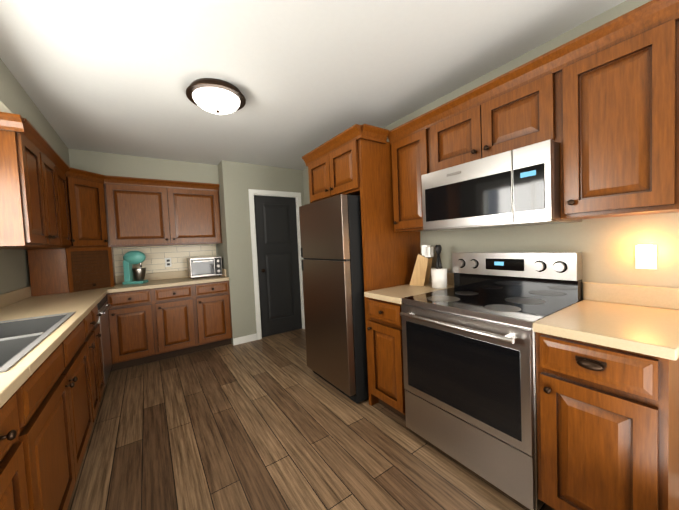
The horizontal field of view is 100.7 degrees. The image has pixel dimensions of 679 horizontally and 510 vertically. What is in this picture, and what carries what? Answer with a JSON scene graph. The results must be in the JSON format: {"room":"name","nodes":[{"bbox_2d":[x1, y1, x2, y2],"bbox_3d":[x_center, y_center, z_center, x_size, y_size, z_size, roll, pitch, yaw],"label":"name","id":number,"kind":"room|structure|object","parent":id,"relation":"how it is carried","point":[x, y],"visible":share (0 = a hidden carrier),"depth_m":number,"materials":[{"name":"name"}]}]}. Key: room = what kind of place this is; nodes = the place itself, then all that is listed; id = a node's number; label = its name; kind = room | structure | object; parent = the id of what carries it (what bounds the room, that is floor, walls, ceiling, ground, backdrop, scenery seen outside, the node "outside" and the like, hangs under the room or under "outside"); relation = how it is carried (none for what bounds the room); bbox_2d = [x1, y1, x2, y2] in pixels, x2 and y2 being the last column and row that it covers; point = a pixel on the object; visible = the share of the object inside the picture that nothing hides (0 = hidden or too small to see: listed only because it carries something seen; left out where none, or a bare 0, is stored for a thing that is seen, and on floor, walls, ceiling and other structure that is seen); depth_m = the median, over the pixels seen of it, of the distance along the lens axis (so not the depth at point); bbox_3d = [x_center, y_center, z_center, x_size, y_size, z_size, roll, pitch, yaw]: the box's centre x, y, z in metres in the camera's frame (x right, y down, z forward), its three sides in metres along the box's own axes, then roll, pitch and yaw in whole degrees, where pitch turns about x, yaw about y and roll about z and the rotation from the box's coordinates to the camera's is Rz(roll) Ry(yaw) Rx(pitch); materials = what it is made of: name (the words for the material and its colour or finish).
{"room":"kitchen","nodes":[
{"label":"kitchen","id":0,"kind":"room"},
{"bbox_2d":[0,249,30,294],"bbox_3d":[-1.501,0.126,0.392,0.120,2.440,6.880,-4,3,-34],"label":"wall","id":1,"kind":"structure","parent":0,"point":[14,270],"depth_m":2.46,"materials":[{"name":"grey paint"}]},
{"bbox_2d":[0,124,63,249],"bbox_3d":[-2.382,-0.421,2.037,0.347,0.734,0.840,-4,3,-34],"label":"upper cabinet","id":2,"kind":"object","parent":1,"relation":"attached to","point":[50,198],"depth_m":1.84,"materials":[{"name":"brown wood"}]},
{"bbox_2d":[32,160,79,248],"bbox_3d":[-2.737,-0.429,2.597,0.396,0.734,0.485,-4,3,-34],"label":"upper cabinet","id":3,"kind":"object","parent":1,"relation":"attached to","point":[69,221],"depth_m":2.81,"materials":[{"name":"brown wood"}]},
{"bbox_2d":[56,172,107,248],"bbox_3d":[-2.928,-0.439,3.061,0.607,0.734,0.607,-4,3,-34],"label":"upper cabinet","id":4,"kind":"object","parent":1,"relation":"attached to","point":[91,208],"depth_m":3.05,"materials":[{"name":"brown wood"}]},
{"bbox_2d":[0,58,69,166],"bbox_3d":[-1.325,-0.974,0.428,0.342,0.263,6.760,-4,3,-34],"label":"wall","id":5,"kind":"structure","parent":0,"point":[15,98],"depth_m":1.92,"materials":[{"name":"grey paint"}]},
{"bbox_2d":[68,149,218,183],"bbox_3d":[-2.383,-1.058,3.594,1.502,0.263,0.342,-4,3,-34],"label":"wall","id":6,"kind":"structure","parent":0,"point":[108,164],"depth_m":3.39,"materials":[{"name":"grey paint"}]},
{"bbox_2d":[119,244,217,275],"bbox_3d":[-2.565,0.034,3.760,1.944,2.440,0.120,-4,3,-34],"label":"wall","id":7,"kind":"structure","parent":0,"point":[197,244],"depth_m":4.19,"materials":[{"name":"grey paint"}]},
{"bbox_2d":[104,180,221,246],"bbox_3d":[-2.254,-0.494,3.652,1.286,0.734,0.396,-4,3,-34],"label":"upper cabinet","id":8,"kind":"object","parent":7,"relation":"attached to","point":[138,214],"depth_m":3.50,"materials":[{"name":"brown wood"}]},
{"bbox_2d":[113,244,215,275],"bbox_3d":[-2.569,0.066,3.681,1.796,0.354,0.006,-4,3,-34],"label":"tile backsplash","id":9,"kind":"structure","parent":7,"relation":"attached to","point":[156,256],"depth_m":3.81,"materials":[{"name":"beige tile"}]},
{"bbox_2d":[165,258,171,266],"bbox_3d":[-2.331,0.101,3.835,0.075,0.120,0.008,-4,3,-34],"label":"outlet","id":10,"kind":"object","parent":9,"relation":"attached to","point":[168,262],"visible":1,"depth_m":3.83,"materials":[{"name":"white plastic"}]},
{"bbox_2d":[217,163,226,276],"bbox_3d":[-1.631,-0.019,4.026,0.100,2.440,0.500,-4,3,-34],"label":"wall","id":11,"kind":"structure","parent":0,"point":[221,251],"depth_m":3.86,"materials":[{"name":"grey paint"}]},
{"bbox_2d":[220,160,303,344],"bbox_3d":[-0.973,-0.052,4.113,1.284,2.440,0.100,-4,3,-34],"label":"wall","id":12,"kind":"structure","parent":0,"point":[238,180],"depth_m":3.82,"materials":[{"name":"grey paint"}]},
{"bbox_2d":[233,333,256,344],"bbox_3d":[-1.285,1.151,3.842,0.317,0.090,0.013,-4,3,-34],"label":"baseboard","id":13,"kind":"structure","parent":12,"relation":"attached to","point":[244,339],"depth_m":3.82,"materials":[{"name":"white wood"}]},
{"bbox_2d":[248,189,304,339],"bbox_3d":[-0.900,0.119,4.154,0.790,2.090,0.118,-4,3,-34],"label":"door frame","id":14,"kind":"structure","parent":12,"relation":"attached to","point":[253,192],"depth_m":3.94,"materials":[{"name":"white wood"}]},
{"bbox_2d":[254,195,301,336],"bbox_3d":[-0.876,0.152,4.123,0.640,2.007,0.116,-4,3,-34],"label":"door leaf","id":15,"kind":"structure","parent":12,"relation":"in","point":[278,260],"depth_m":4.14,"materials":[{"name":"grey wood"}]},
{"bbox_2d":[67,328,544,509],"bbox_3d":[-0.123,1.300,1.278,3.608,0.100,7.360,-4,3,-34],"label":"floor","id":16,"kind":"structure","parent":0,"point":[273,422],"depth_m":1.82,"materials":[{"name":"brown wood"}]},
{"bbox_2d":[0,305,104,509],"bbox_3d":[-1.662,0.877,1.368,0.621,0.874,3.658,-4,3,-34],"label":"base cabinet","id":17,"kind":"object","parent":16,"relation":"on","point":[49,409],"visible":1,"depth_m":1.21,"materials":[{"name":"brown wood"}]},
{"bbox_2d":[0,286,107,407],"bbox_3d":[-1.859,0.369,1.578,0.597,0.140,4.277,-4,3,-34],"label":"countertop","id":18,"kind":"structure","parent":17,"relation":"on","point":[21,303],"depth_m":1.90,"materials":[{"name":"laminate"}]},
{"bbox_2d":[0,312,74,372],"bbox_3d":[-1.654,0.368,1.260,0.524,0.451,1.124,-4,3,-34],"label":"sink basin","id":19,"kind":"object","parent":18,"relation":"in","point":[21,339],"visible":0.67,"depth_m":1.44,"materials":[{"name":"silver metal"}]},
{"bbox_2d":[27,247,115,295],"bbox_3d":[-2.883,0.154,3.103,0.611,0.453,0.554,-4,3,-34],"label":"appliance garage","id":20,"kind":"object","parent":18,"relation":"on","point":[61,271],"visible":1,"depth_m":2.87,"materials":[{"name":"brown wood"}]},
{"bbox_2d":[97,295,111,385],"bbox_3d":[-2.494,0.865,2.580,0.622,0.872,0.595,-4,3,-34],"label":"dishwasher","id":21,"kind":"object","parent":16,"relation":"on","point":[103,308],"visible":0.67,"depth_m":2.67,"materials":[{"name":"silver metal"}]},
{"bbox_2d":[106,280,231,371],"bbox_3d":[-2.351,0.822,3.445,1.838,0.874,0.651,-4,3,-34],"label":"base cabinet","id":22,"kind":"object","parent":16,"relation":"on","point":[151,325],"visible":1,"depth_m":3.32,"materials":[{"name":"brown wood"}]},
{"bbox_2d":[108,268,228,292],"bbox_3d":[-2.133,0.298,3.601,1.238,0.140,0.631,-4,3,-34],"label":"countertop","id":23,"kind":"structure","parent":22,"relation":"on","point":[172,278],"depth_m":3.55,"materials":[{"name":"laminate"}]},
{"bbox_2d":[122,251,147,284],"bbox_3d":[-2.502,0.147,3.450,0.250,0.404,0.145,-3,2,-8],"label":"stand mixer","id":24,"kind":"object","parent":23,"relation":"on","point":[130,258],"visible":1,"depth_m":3.41,"materials":[{"name":"teal metal"}]},
{"bbox_2d":[187,256,221,278],"bbox_3d":[-1.864,0.167,3.901,0.390,0.270,0.345,-4,3,-34],"label":"toaster oven","id":25,"kind":"object","parent":23,"relation":"on","point":[203,266],"visible":1,"depth_m":3.77,"materials":[{"name":"silver metal"}]},
{"bbox_2d":[299,194,368,402],"bbox_3d":[0.166,0.345,2.673,0.782,1.665,0.710,-4,3,-34],"label":"fridge","id":26,"kind":"object","parent":16,"relation":"on","point":[333,279],"visible":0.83,"depth_m":2.28,"materials":[{"name":"metal"}]},
{"bbox_2d":[302,124,420,405],"bbox_3d":[0.221,0.087,2.682,0.704,2.175,0.913,-4,3,-34],"label":"surround","id":27,"kind":"object","parent":16,"relation":"on","point":[355,159],"visible":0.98,"depth_m":2.28,"materials":[{"name":"brown wood"}]},
{"bbox_2d":[367,297,405,419],"bbox_3d":[0.586,0.742,2.220,0.703,0.874,0.379,-4,3,-34],"label":"base cabinet","id":28,"kind":"object","parent":16,"relation":"on","point":[384,328],"visible":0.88,"depth_m":2.03,"materials":[{"name":"brown wood"}]},
{"bbox_2d":[364,271,453,303],"bbox_3d":[0.574,0.235,2.206,0.679,0.140,0.380,-4,3,-34],"label":"countertop","id":29,"kind":"structure","parent":28,"relation":"on","point":[395,294],"depth_m":2.13,"materials":[{"name":"laminate"}]},
{"bbox_2d":[410,245,433,285],"bbox_3d":[0.689,0.085,2.366,0.180,0.333,0.112,-1,3,36],"label":"knife block","id":30,"kind":"object","parent":29,"relation":"on","point":[421,271],"visible":1,"depth_m":2.32,"materials":[{"name":"brown wood"}]},
{"bbox_2d":[431,245,446,288],"bbox_3d":[0.775,0.088,2.197,0.120,0.334,0.120,-4,3,-34],"label":"utensil crock","id":31,"kind":"object","parent":29,"relation":"on","point":[439,276],"visible":1,"depth_m":2.16,"materials":[{"name":"white ceramic"}]},
{"bbox_2d":[400,252,582,509],"bbox_3d":[0.879,0.593,1.723,0.730,1.185,0.766,-4,3,-34],"label":"range","id":32,"kind":"object","parent":16,"relation":"on","point":[469,352],"visible":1,"depth_m":1.54,"materials":[{"name":"silver metal"}]},
{"bbox_2d":[535,332,678,509],"bbox_3d":[1.238,0.752,1.271,0.703,0.874,0.385,-4,3,-34],"label":"base cabinet","id":33,"kind":"object","parent":16,"relation":"on","point":[607,428],"visible":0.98,"depth_m":1.06,"materials":[{"name":"brown wood"}]},
{"bbox_2d":[532,282,678,360],"bbox_3d":[1.231,0.245,1.249,0.679,0.140,0.406,-4,3,-34],"label":"countertop","id":34,"kind":"structure","parent":33,"relation":"on","point":[640,319],"depth_m":1.21,"materials":[{"name":"laminate"}]},
{"bbox_2d":[0,0,625,169],"bbox_3d":[-0.236,-1.235,1.173,3.608,0.100,7.360,-4,3,-34],"label":"ceiling","id":35,"kind":"structure","parent":0,"point":[304,77],"depth_m":1.74,"materials":[{"name":"white paint"}]},
{"bbox_2d":[186,78,245,113],"bbox_3d":[-0.894,-1.114,2.057,0.400,0.155,0.400,-4,3,-34],"label":"ceiling light","id":36,"kind":"object","parent":35,"relation":"attached to","point":[215,96],"visible":1,"depth_m":1.96,"materials":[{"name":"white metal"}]},
{"bbox_2d":[302,0,678,298],"bbox_3d":[1.278,-0.059,1.861,0.120,2.440,6.160,-4,3,-34],"label":"wall","id":37,"kind":"structure","parent":0,"point":[605,246],"depth_m":1.58,"materials":[{"name":"grey paint"}]},
{"bbox_2d":[389,124,430,231],"bbox_3d":[0.676,-0.567,2.265,0.347,0.734,0.382,-4,3,-34],"label":"upper cabinet","id":38,"kind":"object","parent":37,"relation":"attached to","point":[411,159],"depth_m":2.17,"materials":[{"name":"brown wood"}]},
{"bbox_2d":[427,60,558,171],"bbox_3d":[0.991,-0.749,1.786,0.347,0.359,0.763,-4,3,-34],"label":"upper cabinet","id":39,"kind":"object","parent":37,"relation":"attached to","point":[523,113],"depth_m":1.60,"materials":[{"name":"brown wood"}]},
{"bbox_2d":[421,139,581,230],"bbox_3d":[0.968,-0.371,1.774,0.442,0.387,0.758,-4,3,-34],"label":"microwave","id":40,"kind":"object","parent":39,"relation":"attached to","point":[517,187],"visible":0.98,"depth_m":1.54,"materials":[{"name":"silver metal"}]},
{"bbox_2d":[559,8,678,218],"bbox_3d":[1.326,-0.557,1.319,0.347,0.734,0.389,-4,3,-34],"label":"upper cabinet","id":41,"kind":"object","parent":37,"relation":"attached to","point":[600,104],"depth_m":1.20,"materials":[{"name":"brown wood"}]},
{"bbox_2d":[635,245,656,268],"bbox_3d":[1.506,0.011,1.388,0.044,0.120,0.072,-4,3,-34],"label":"outlet","id":42,"kind":"object","parent":37,"relation":"attached to","point":[645,256],"visible":1,"depth_m":1.38,"materials":[{"name":"white plastic"}]}
]}

